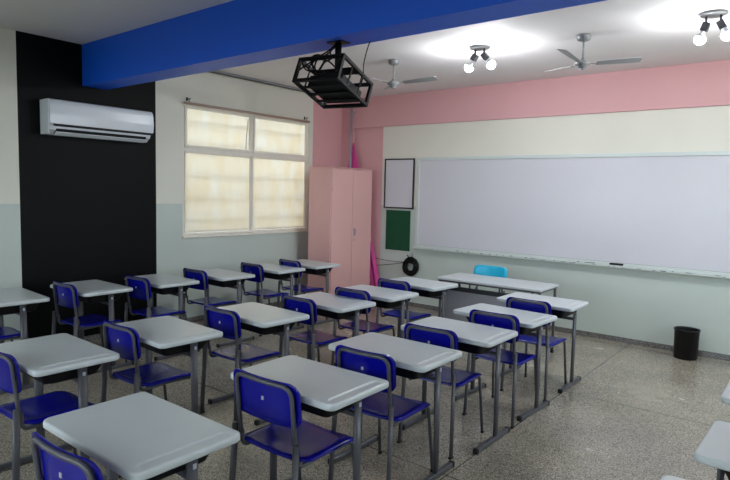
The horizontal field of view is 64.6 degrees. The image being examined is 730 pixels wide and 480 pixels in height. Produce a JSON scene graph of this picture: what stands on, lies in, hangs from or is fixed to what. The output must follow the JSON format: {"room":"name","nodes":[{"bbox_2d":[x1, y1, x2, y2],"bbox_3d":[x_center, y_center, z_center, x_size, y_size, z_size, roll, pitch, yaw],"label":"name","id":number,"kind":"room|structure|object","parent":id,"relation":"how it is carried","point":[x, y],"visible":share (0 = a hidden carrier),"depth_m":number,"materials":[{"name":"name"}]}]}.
{"room":"classroom","nodes":[
{"label":"classroom","id":0,"kind":"room"},
{"bbox_2d":[0,27,342,342],"bbox_3d":[-3.248,-0.466,6.079,0.150,3.196,9.006,5,6,38],"label":"wall","id":1,"kind":"structure","parent":0,"point":[73,209],"depth_m":6.43,"materials":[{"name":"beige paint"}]},
{"bbox_2d":[40,98,153,142],"bbox_3d":[-2.846,-1.264,6.207,0.205,0.356,1.142,5,6,38],"label":"air conditioner","id":2,"kind":"object","parent":1,"relation":"attached to","point":[57,117],"visible":1,"depth_m":6.07,"materials":[{"name":"white plastic"}]},
{"bbox_2d":[78,301,281,340],"bbox_3d":[-3.235,1.102,6.146,0.012,0.062,8.970,5,6,38],"label":"baseboard","id":3,"kind":"structure","parent":1,"relation":"attached to","point":[201,317],"depth_m":7.38,"materials":[{"name":"stone"}]},
{"bbox_2d":[182,102,307,237],"bbox_3d":[-1.603,-0.920,8.045,0.215,1.685,2.242,5,6,38],"label":"window","id":4,"kind":"structure","parent":1,"relation":"in","point":[242,173],"depth_m":7.89,"materials":[{"name":"beige fabric"}]},
{"bbox_2d":[184,97,309,122],"bbox_3d":[-1.531,-1.766,7.906,0.080,0.091,2.190,5,6,38],"label":"curtain rod","id":5,"kind":"object","parent":1,"relation":"attached to","point":[187,99],"visible":1,"depth_m":7.74,"materials":[{"name":"brown metal"},{"name":"black metal"}]},
{"bbox_2d":[82,0,605,89],"bbox_3d":[0.442,-1.549,3.549,8.600,0.431,0.263,5,6,38],"label":"beam","id":6,"kind":"structure","parent":1,"relation":"attached to","point":[234,33],"depth_m":4.37,"materials":[{"name":"blue paint"}]},
{"bbox_2d":[292,40,373,108],"bbox_3d":[-0.228,-1.189,4.189,0.417,0.425,0.444,5,6,34],"label":"cage","id":7,"kind":"object","parent":6,"relation":"hanging from","point":[339,57],"visible":0.92,"depth_m":4.12,"materials":[{"name":"black metal"}]},
{"bbox_2d":[300,45,334,75],"bbox_3d":[-0.344,-1.282,4.136,0.326,0.238,0.108,5,6,38],"label":"cable bundle","id":8,"kind":"object","parent":7,"relation":"in","point":[329,51],"visible":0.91,"depth_m":4.11,"materials":[{"name":"black"}]},
{"bbox_2d":[308,73,360,103],"bbox_3d":[-0.218,-1.103,4.217,0.302,0.178,0.287,5,6,33],"label":"projector","id":9,"kind":"object","parent":7,"relation":"in","point":[340,88],"visible":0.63,"depth_m":4.16,"materials":[{"name":"black"}]},
{"bbox_2d":[0,305,729,479],"bbox_3d":[0.129,1.488,3.503,8.900,0.100,9.306,5,6,38],"label":"floor","id":10,"kind":"structure","parent":0,"point":[635,412],"depth_m":4.47,"materials":[{"name":"stone"}]},
{"bbox_2d":[0,326,33,378],"bbox_3d":[-3.128,0.823,4.839,0.418,0.842,0.544,5,6,38],"label":"chair","id":11,"kind":"object","parent":10,"relation":"on","point":[6,333],"visible":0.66,"depth_m":4.85,"materials":[{"name":"blue plastic"}]},
{"bbox_2d":[0,287,49,393],"bbox_3d":[-3.098,0.852,4.992,0.722,0.760,0.500,6,6,41],"label":"student desk","id":12,"kind":"object","parent":10,"relation":"on","point":[19,301],"visible":0.55,"depth_m":4.83,"materials":[{"name":"grey plastic"}]},
{"bbox_2d":[0,303,38,314],"bbox_3d":[-3.087,0.551,4.970,0.560,0.094,0.370,6,6,41],"label":"tray","id":13,"kind":"object","parent":12,"relation":"on","point":[16,309],"depth_m":4.78,"materials":[{"name":"black plastic"}]},
{"bbox_2d":[0,352,106,479],"bbox_3d":[-1.817,0.986,3.288,0.418,0.842,0.544,5,6,37],"label":"chair","id":14,"kind":"object","parent":10,"relation":"on","point":[34,410],"visible":0.73,"depth_m":3.08,"materials":[{"name":"grey paint"}]},
{"bbox_2d":[0,333,121,479],"bbox_3d":[-1.832,1.018,3.392,0.722,0.760,0.500,5,6,39],"label":"student desk","id":15,"kind":"object","parent":10,"relation":"on","point":[50,359],"visible":0.7,"depth_m":3.27,"materials":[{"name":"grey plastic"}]},
{"bbox_2d":[19,364,101,383],"bbox_3d":[-1.821,0.717,3.371,0.560,0.094,0.370,5,6,39],"label":"tray","id":16,"kind":"object","parent":15,"relation":"on","point":[72,374],"depth_m":3.18,"materials":[{"name":"black plastic"}]},
{"bbox_2d":[31,431,102,479],"bbox_3d":[-0.906,1.101,2.188,0.464,0.842,0.544,5,6,35],"label":"chair","id":17,"kind":"object","parent":10,"relation":"on","point":[51,462],"visible":1,"depth_m":1.96,"materials":[{"name":"grey paint"}]},
{"bbox_2d":[52,281,127,361],"bbox_3d":[-2.580,0.789,5.404,0.418,0.842,0.544,5,6,35],"label":"chair","id":18,"kind":"object","parent":10,"relation":"on","point":[66,295],"visible":0.85,"depth_m":5.25,"materials":[{"name":"grey paint"}]},
{"bbox_2d":[50,280,133,373],"bbox_3d":[-2.624,0.818,5.543,0.722,0.760,0.500,5,6,38],"label":"student desk","id":19,"kind":"object","parent":10,"relation":"on","point":[89,291],"visible":0.62,"depth_m":5.40,"materials":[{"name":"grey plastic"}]},
{"bbox_2d":[78,293,121,303],"bbox_3d":[-2.613,0.516,5.521,0.560,0.094,0.370,5,6,38],"label":"tray","id":20,"kind":"object","parent":19,"relation":"on","point":[105,299],"depth_m":5.33,"materials":[{"name":"black plastic"}]},
{"bbox_2d":[43,392,239,479],"bbox_3d":[-0.916,1.127,2.359,0.722,0.760,0.500,5,6,38],"label":"student desk","id":21,"kind":"object","parent":10,"relation":"on","point":[141,435],"visible":1,"depth_m":2.25,"materials":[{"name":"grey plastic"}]},
{"bbox_2d":[147,454,208,479],"bbox_3d":[-0.906,0.826,2.337,0.560,0.094,0.370,5,6,38],"label":"tray","id":22,"kind":"object","parent":21,"relation":"on","point":[182,469],"depth_m":2.17,"materials":[{"name":"black plastic"}]},
{"bbox_2d":[100,320,199,414],"bbox_3d":[-1.444,0.943,3.910,0.418,0.842,0.544,5,6,36],"label":"chair","id":23,"kind":"object","parent":10,"relation":"on","point":[125,341],"visible":0.85,"depth_m":3.78,"materials":[{"name":"grey paint"}]},
{"bbox_2d":[124,275,186,321],"bbox_3d":[-2.107,0.762,5.864,0.418,0.842,0.544,5,6,35],"label":"chair","id":24,"kind":"object","parent":10,"relation":"on","point":[141,287],"visible":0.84,"depth_m":5.70,"materials":[{"name":"grey paint"}]},
{"bbox_2d":[135,273,199,360],"bbox_3d":[-2.134,0.785,6.069,0.722,0.760,0.500,6,6,41],"label":"student desk","id":25,"kind":"object","parent":10,"relation":"on","point":[163,284],"visible":0.63,"depth_m":5.88,"materials":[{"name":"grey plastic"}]},
{"bbox_2d":[151,285,189,294],"bbox_3d":[-2.123,0.484,6.048,0.560,0.094,0.370,6,6,41],"label":"tray","id":26,"kind":"object","parent":25,"relation":"on","point":[172,290],"depth_m":5.85,"materials":[{"name":"black plastic"}]},
{"bbox_2d":[116,316,222,413],"bbox_3d":[-1.374,0.981,3.970,0.722,0.760,0.500,6,6,41],"label":"student desk","id":27,"kind":"object","parent":10,"relation":"on","point":[163,335],"visible":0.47,"depth_m":3.80,"materials":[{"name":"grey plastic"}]},
{"bbox_2d":[140,340,207,355],"bbox_3d":[-1.363,0.679,3.948,0.560,0.094,0.370,6,6,41],"label":"tray","id":28,"kind":"object","parent":27,"relation":"on","point":[186,349],"depth_m":3.76,"materials":[{"name":"black plastic"}]},
{"bbox_2d":[183,268,236,348],"bbox_3d":[-1.719,0.721,6.465,0.418,0.842,0.544,5,6,36],"label":"chair","id":29,"kind":"object","parent":10,"relation":"on","point":[200,275],"visible":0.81,"depth_m":6.29,"materials":[{"name":"grey paint"}]},
{"bbox_2d":[203,268,254,347],"bbox_3d":[-1.659,0.753,6.592,0.722,0.760,0.500,5,6,39],"label":"student desk","id":30,"kind":"object","parent":10,"relation":"on","point":[219,277],"visible":0.65,"depth_m":6.40,"materials":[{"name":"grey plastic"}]},
{"bbox_2d":[208,278,246,286],"bbox_3d":[-1.649,0.452,6.570,0.560,0.094,0.370,5,6,39],"label":"tray","id":31,"kind":"object","parent":30,"relation":"on","point":[232,283],"depth_m":6.38,"materials":[{"name":"black plastic"}]},
{"bbox_2d":[200,305,280,421],"bbox_3d":[-0.933,0.907,4.473,0.418,0.842,0.544,5,6,37],"label":"chair","id":32,"kind":"object","parent":10,"relation":"on","point":[228,322],"visible":0.86,"depth_m":4.33,"materials":[{"name":"grey paint"}]},
{"bbox_2d":[208,302,308,425],"bbox_3d":[-0.849,0.943,4.569,0.722,0.760,0.500,6,6,41],"label":"student desk","id":33,"kind":"object","parent":10,"relation":"on","point":[259,318],"visible":0.65,"depth_m":4.40,"materials":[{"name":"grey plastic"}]},
{"bbox_2d":[241,322,295,334],"bbox_3d":[-0.838,0.642,4.548,0.560,0.094,0.370,6,6,41],"label":"tray","id":34,"kind":"object","parent":33,"relation":"on","point":[278,329],"depth_m":4.35,"materials":[{"name":"black plastic"}]},
{"bbox_2d":[241,262,288,335],"bbox_3d":[-1.214,0.682,7.064,0.418,0.842,0.544,5,6,38],"label":"chair","id":35,"kind":"object","parent":10,"relation":"on","point":[257,269],"visible":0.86,"depth_m":6.87,"materials":[{"name":"grey paint"}]},
{"bbox_2d":[240,263,304,334],"bbox_3d":[-1.159,0.714,7.199,0.722,0.760,0.500,5,6,37],"label":"student desk","id":36,"kind":"object","parent":10,"relation":"on","point":[271,271],"visible":0.5,"depth_m":7.03,"materials":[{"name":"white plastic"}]},
{"bbox_2d":[264,272,296,279],"bbox_3d":[-1.149,0.413,7.178,0.560,0.094,0.370,5,6,37],"label":"tray","id":37,"kind":"object","parent":36,"relation":"on","point":[286,276],"depth_m":6.99,"materials":[{"name":"black plastic"}]},
{"bbox_2d":[229,368,352,479],"bbox_3d":[-0.348,1.050,2.957,0.472,0.842,0.544,5,6,37],"label":"chair","id":38,"kind":"object","parent":10,"relation":"on","point":[287,435],"visible":0.98,"depth_m":2.82,"materials":[{"name":"grey paint"}]},
{"bbox_2d":[277,259,323,325],"bbox_3d":[-0.813,0.656,7.490,0.418,0.842,0.544,5,6,40],"label":"chair","id":39,"kind":"object","parent":10,"relation":"on","point":[300,288],"visible":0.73,"depth_m":7.33,"materials":[{"name":"grey paint"}]},
{"bbox_2d":[230,355,388,479],"bbox_3d":[-0.301,1.086,3.023,0.722,0.760,0.500,5,6,37],"label":"student desk","id":40,"kind":"object","parent":10,"relation":"on","point":[325,390],"visible":0.8,"depth_m":2.90,"materials":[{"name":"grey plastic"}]},
{"bbox_2d":[301,399,362,416],"bbox_3d":[-0.291,0.785,3.002,0.560,0.094,0.370,5,6,37],"label":"tray","id":41,"kind":"object","parent":40,"relation":"on","point":[311,409],"depth_m":2.79,"materials":[{"name":"black plastic"}]},
{"bbox_2d":[279,294,347,361],"bbox_3d":[-0.423,0.876,4.995,0.418,0.842,0.544,5,6,38],"label":"chair","id":42,"kind":"object","parent":10,"relation":"on","point":[314,337],"visible":0.65,"depth_m":4.82,"materials":[{"name":"grey paint"}]},
{"bbox_2d":[294,259,339,325],"bbox_3d":[-0.748,0.682,7.700,0.722,0.760,0.500,5,6,40],"label":"student desk","id":43,"kind":"object","parent":10,"relation":"on","point":[312,267],"visible":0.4,"depth_m":7.51,"materials":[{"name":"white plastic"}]},
{"bbox_2d":[301,267,331,274],"bbox_3d":[-0.737,0.381,7.679,0.560,0.094,0.370,5,6,40],"label":"tray","id":44,"kind":"object","parent":43,"relation":"on","point":[326,271],"depth_m":7.48,"materials":[{"name":"black plastic"}]},
{"bbox_2d":[294,292,375,359],"bbox_3d":[-0.323,0.907,5.141,0.722,0.760,0.500,6,6,41],"label":"student desk","id":45,"kind":"object","parent":10,"relation":"on","point":[333,306],"visible":0.46,"depth_m":4.96,"materials":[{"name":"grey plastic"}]},
{"bbox_2d":[317,308,362,319],"bbox_3d":[-0.312,0.606,5.119,0.560,0.094,0.370,6,6,41],"label":"tray","id":46,"kind":"object","parent":45,"relation":"on","point":[325,313],"depth_m":4.92,"materials":[{"name":"black plastic"}]},
{"bbox_2d":[307,166,372,293],"bbox_3d":[-0.360,-0.054,8.770,0.490,2.064,0.951,5,6,38],"label":"wardrobe","id":47,"kind":"object","parent":10,"relation":"on","point":[340,198],"visible":0.81,"depth_m":8.49,"materials":[{"name":"pink paint"}]},
{"bbox_2d":[331,287,394,365],"bbox_3d":[0.007,0.847,5.461,0.418,0.842,0.544,5,6,36],"label":"chair","id":48,"kind":"object","parent":10,"relation":"on","point":[366,326],"visible":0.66,"depth_m":5.33,"materials":[{"name":"grey paint"}]},
{"bbox_2d":[334,284,418,365],"bbox_3d":[0.097,0.875,5.648,0.722,0.760,0.500,5,6,39],"label":"student desk","id":49,"kind":"object","parent":10,"relation":"on","point":[387,298],"visible":0.47,"depth_m":5.47,"materials":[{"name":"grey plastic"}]},
{"bbox_2d":[371,299,406,308],"bbox_3d":[0.108,0.574,5.627,0.560,0.094,0.370,5,6,39],"label":"tray","id":50,"kind":"object","parent":49,"relation":"on","point":[381,304],"depth_m":5.41,"materials":[{"name":"black plastic"}]},
{"bbox_2d":[328,345,432,479],"bbox_3d":[0.118,1.019,3.455,0.430,0.842,0.544,5,6,35],"label":"chair","id":51,"kind":"object","parent":10,"relation":"on","point":[385,405],"visible":0.74,"depth_m":3.29,"materials":[{"name":"grey paint"}]},
{"bbox_2d":[328,332,461,479],"bbox_3d":[0.174,1.048,3.619,0.722,0.760,0.500,5,6,38],"label":"student desk","id":52,"kind":"object","parent":10,"relation":"on","point":[413,359],"visible":0.74,"depth_m":3.49,"materials":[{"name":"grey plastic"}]},
{"bbox_2d":[396,367,434,378],"bbox_3d":[0.184,0.747,3.598,0.560,0.094,0.370,5,6,38],"label":"tray","id":53,"kind":"object","parent":52,"relation":"on","point":[401,372],"depth_m":3.37,"materials":[{"name":"black plastic"}]},
{"bbox_2d":[376,278,430,323],"bbox_3d":[0.422,0.808,6.050,0.418,0.842,0.544,5,6,38],"label":"chair","id":54,"kind":"object","parent":10,"relation":"on","point":[410,316],"visible":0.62,"depth_m":5.89,"materials":[{"name":"grey paint"}]},
{"bbox_2d":[390,277,457,337],"bbox_3d":[0.580,0.834,6.276,0.722,0.760,0.500,6,7,43],"label":"student desk","id":55,"kind":"object","parent":10,"relation":"on","point":[424,287],"visible":0.47,"depth_m":6.08,"materials":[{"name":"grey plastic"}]},
{"bbox_2d":[411,288,447,297],"bbox_3d":[0.590,0.533,6.255,0.560,0.094,0.370,6,7,43],"label":"tray","id":56,"kind":"object","parent":55,"relation":"on","point":[423,293],"depth_m":6.05,"materials":[{"name":"black plastic"}]},
{"bbox_2d":[397,323,483,459],"bbox_3d":[0.554,0.979,4.053,0.418,0.842,0.544,5,6,35],"label":"chair","id":57,"kind":"object","parent":10,"relation":"on","point":[456,378],"visible":0.56,"depth_m":3.85,"materials":[{"name":"grey paint"}]},
{"bbox_2d":[401,316,517,454],"bbox_3d":[0.664,1.012,4.180,0.722,0.760,0.500,5,6,39],"label":"student desk","id":58,"kind":"object","parent":10,"relation":"on","point":[473,338],"visible":0.76,"depth_m":4.03,"materials":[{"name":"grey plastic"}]},
{"bbox_2d":[458,342,495,353],"bbox_3d":[0.674,0.711,4.159,0.560,0.094,0.370,5,6,39],"label":"tray","id":59,"kind":"object","parent":58,"relation":"on","point":[464,347],"depth_m":3.93,"materials":[{"name":"black plastic"}]},
{"bbox_2d":[474,265,506,292],"bbox_3d":[1.406,0.753,6.986,0.444,0.842,0.544,5,6,37],"label":"chair","id":60,"kind":"object","parent":10,"relation":"on","point":[495,271],"visible":0.25,"depth_m":7.14,"materials":[{"name":"teal plastic"}]},
{"bbox_2d":[437,273,558,354],"bbox_3d":[1.472,0.834,6.530,1.235,0.760,0.555,5,6,37],"label":"desk","id":61,"kind":"object","parent":10,"relation":"on","point":[459,297],"visible":0.5,"depth_m":6.46,"materials":[{"name":"grey plastic"}]},
{"bbox_2d":[462,309,536,428],"bbox_3d":[1.098,0.949,4.569,0.418,0.842,0.544,5,6,37],"label":"chair","id":62,"kind":"object","parent":10,"relation":"on","point":[505,321],"visible":0.7,"depth_m":4.38,"materials":[{"name":"grey paint"}]},
{"bbox_2d":[453,303,556,421],"bbox_3d":[1.133,0.975,4.763,0.722,0.760,0.500,6,7,42],"label":"student desk","id":63,"kind":"object","parent":10,"relation":"on","point":[530,322],"visible":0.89,"depth_m":4.62,"materials":[{"name":"white plastic"}]},
{"bbox_2d":[466,316,537,334],"bbox_3d":[1.143,0.674,4.741,0.560,0.094,0.370,6,7,42],"label":"tray","id":64,"kind":"object","parent":63,"relation":"on","point":[523,330],"depth_m":4.51,"materials":[{"name":"black plastic"}]},
{"bbox_2d":[499,297,566,401],"bbox_3d":[1.528,0.911,5.142,0.418,0.842,0.544,5,6,38],"label":"chair","id":65,"kind":"object","parent":10,"relation":"on","point":[543,307],"visible":0.72,"depth_m":4.96,"materials":[{"name":"grey paint"}]},
{"bbox_2d":[496,292,588,393],"bbox_3d":[1.639,0.933,5.404,0.722,0.760,0.500,5,6,39],"label":"student desk","id":66,"kind":"object","parent":10,"relation":"on","point":[562,308],"visible":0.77,"depth_m":5.25,"materials":[{"name":"white plastic"}]},
{"bbox_2d":[552,309,572,317],"bbox_3d":[1.650,0.632,5.383,0.560,0.094,0.370,5,6,39],"label":"tray","id":67,"kind":"object","parent":66,"relation":"on","point":[560,314],"depth_m":5.13,"materials":[{"name":"black plastic"}]},
{"bbox_2d":[661,475,684,479],"bbox_3d":[1.183,1.237,1.667,0.722,0.760,0.500,5,6,38],"label":"student desk","id":68,"kind":"object","parent":10,"relation":"on","point":[668,477],"visible":1,"depth_m":2.00,"materials":[{"name":"white plastic"}]},
{"bbox_2d":[673,326,700,360],"bbox_3d":[3.496,1.124,6.282,0.258,0.322,0.258,5,6,38],"label":"waste bin","id":69,"kind":"object","parent":10,"relation":"on","point":[686,339],"visible":1,"depth_m":6.19,"materials":[{"name":"black plastic"}]},
{"bbox_2d":[693,421,729,479],"bbox_3d":[1.662,1.206,2.174,0.722,0.760,0.500,5,6,40],"label":"student desk","id":70,"kind":"object","parent":10,"relation":"on","point":[713,450],"visible":1,"depth_m":2.25,"materials":[{"name":"white plastic"}]},
{"bbox_2d":[724,470,729,479],"bbox_3d":[1.673,0.905,2.153,0.560,0.094,0.370,5,6,40],"label":"tray","id":71,"kind":"object","parent":70,"relation":"on","point":[727,472],"depth_m":2.19,"materials":[{"name":"black plastic"}]},
{"bbox_2d":[720,381,729,404],"bbox_3d":[2.162,1.163,2.826,0.722,0.760,0.500,5,6,38],"label":"student desk","id":72,"kind":"object","parent":10,"relation":"on","point":[725,397],"visible":1,"depth_m":2.86,"materials":[{"name":"white plastic"}]},
{"bbox_2d":[0,0,729,97],"bbox_3d":[0.209,-1.805,3.226,8.900,0.120,9.306,5,6,38],"label":"ceiling","id":73,"kind":"structure","parent":0,"point":[662,33],"depth_m":5.53,"materials":[{"name":"paint"}]},
{"bbox_2d":[209,70,314,92],"bbox_3d":[-1.714,-2.137,7.496,0.070,0.030,3.200,5,6,38],"label":"rail","id":74,"kind":"object","parent":73,"relation":"attached to","point":[215,71],"visible":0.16,"depth_m":7.78,"materials":[{"name":"grey metal"}]},
{"bbox_2d":[360,41,369,86],"bbox_3d":[-0.003,-1.239,4.065,0.015,0.297,0.125,-2,6,-32],"label":"power cord","id":75,"kind":"object","parent":73,"relation":"hanging from","point":[369,41],"visible":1,"depth_m":4.07,"materials":[{"name":"black plastic"}]},
{"bbox_2d":[355,59,436,88],"bbox_3d":[0.334,-1.852,6.392,0.871,0.313,0.877,5,6,38],"label":"ceiling fan","id":76,"kind":"object","parent":73,"relation":"hanging from","point":[393,84],"visible":1,"depth_m":6.42,"materials":[{"name":"grey metal"}]},
{"bbox_2d":[465,45,494,71],"bbox_3d":[1.155,-1.822,5.801,0.200,0.233,0.305,-1,5,-25],"label":"spotlight","id":77,"kind":"object","parent":73,"relation":"attached to","point":[490,63],"visible":1,"depth_m":5.77,"materials":[{"name":"grey metal"}]},
{"bbox_2d":[549,33,641,70],"bbox_3d":[1.939,-1.712,5.203,0.904,0.313,0.800,5,6,38],"label":"ceiling fan","id":78,"kind":"object","parent":73,"relation":"hanging from","point":[582,64],"visible":1,"depth_m":5.24,"materials":[{"name":"grey metal"}]},
{"bbox_2d":[694,9,729,44],"bbox_3d":[2.764,-1.679,4.571,0.212,0.233,0.221,1,5,-8],"label":"spotlight","id":79,"kind":"object","parent":73,"relation":"attached to","point":[699,39],"visible":1,"depth_m":4.54,"materials":[{"name":"grey metal"}]},
{"bbox_2d":[354,105,729,354],"bbox_3d":[3.025,-0.385,6.935,8.900,3.196,0.150,5,6,38],"label":"wall","id":80,"kind":"structure","parent":0,"point":[648,306],"depth_m":7.08,"materials":[{"name":"beige paint"}]},
{"bbox_2d":[341,102,353,167],"bbox_3d":[-0.299,-0.678,9.457,0.235,3.195,0.035,5,6,38],"label":"trim","id":81,"kind":"structure","parent":80,"relation":"attached to","point":[345,111],"depth_m":9.38,"materials":[{"name":"pink paint"}]},
{"bbox_2d":[349,102,354,167],"bbox_3d":[-0.230,-0.664,9.314,0.044,3.196,0.103,5,6,38],"label":"conduit","id":82,"kind":"object","parent":80,"relation":"attached to","point":[351,109],"visible":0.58,"depth_m":9.19,"materials":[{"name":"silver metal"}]},
{"bbox_2d":[348,142,378,286],"bbox_3d":[-0.066,-0.403,9.211,0.845,2.300,0.038,5,6,38],"label":"draped cloth","id":83,"kind":"object","parent":82,"relation":"hanging from","point":[374,277],"visible":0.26,"depth_m":9.13,"materials":[{"name":"pink fabric"}]},
{"bbox_2d":[385,210,410,251],"bbox_3d":[0.502,-0.141,8.859,0.452,0.628,0.022,5,6,38],"label":"board","id":84,"kind":"object","parent":80,"relation":"attached to","point":[397,221],"visible":1,"depth_m":8.85,"materials":[{"name":"green fabric"}]},
{"bbox_2d":[384,158,414,208],"bbox_3d":[0.520,-0.859,8.797,0.548,0.757,0.025,5,6,38],"label":"notice board","id":85,"kind":"object","parent":80,"relation":"attached to","point":[399,177],"visible":1,"depth_m":8.79,"materials":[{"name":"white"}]},
{"bbox_2d":[402,253,418,275],"bbox_3d":[0.685,0.372,8.704,0.091,0.351,0.285,-3,6,-41],"label":"cable coil","id":86,"kind":"object","parent":80,"relation":"hanging from","point":[408,259],"visible":1,"depth_m":8.68,"materials":[{"name":"black rubber"}]},
{"bbox_2d":[353,60,729,128],"bbox_3d":[3.092,-1.729,6.675,8.365,0.468,0.035,5,6,38],"label":"beam","id":87,"kind":"structure","parent":80,"relation":"attached to","point":[703,84],"depth_m":7.16,"materials":[{"name":"pink paint"}]},
{"bbox_2d":[405,302,729,360],"bbox_3d":[3.028,1.189,6.930,8.365,0.062,0.012,5,6,38],"label":"baseboard","id":88,"kind":"structure","parent":80,"relation":"attached to","point":[559,329],"depth_m":6.90,"materials":[{"name":"stone"}]},
{"bbox_2d":[412,151,729,278],"bbox_3d":[2.704,-0.366,7.037,5.010,1.361,0.094,5,6,38],"label":"whiteboard","id":89,"kind":"object","parent":80,"relation":"attached to","point":[661,212],"visible":1,"depth_m":7.07,"materials":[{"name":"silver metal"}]},
{"bbox_2d":[412,246,729,278],"bbox_3d":[2.688,0.291,7.092,5.010,0.042,0.090,5,6,38],"label":"tray","id":90,"kind":"object","parent":89,"relation":"on","point":[454,249],"depth_m":7.09,"materials":[{"name":"silver"}]},
{"bbox_2d":[609,263,622,265],"bbox_3d":[2.979,0.290,6.842,0.150,0.030,0.040,5,6,38],"label":"eraser","id":91,"kind":"object","parent":89,"relation":"on","point":[618,264],"visible":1,"depth_m":6.82,"materials":[{"name":"black plastic"}]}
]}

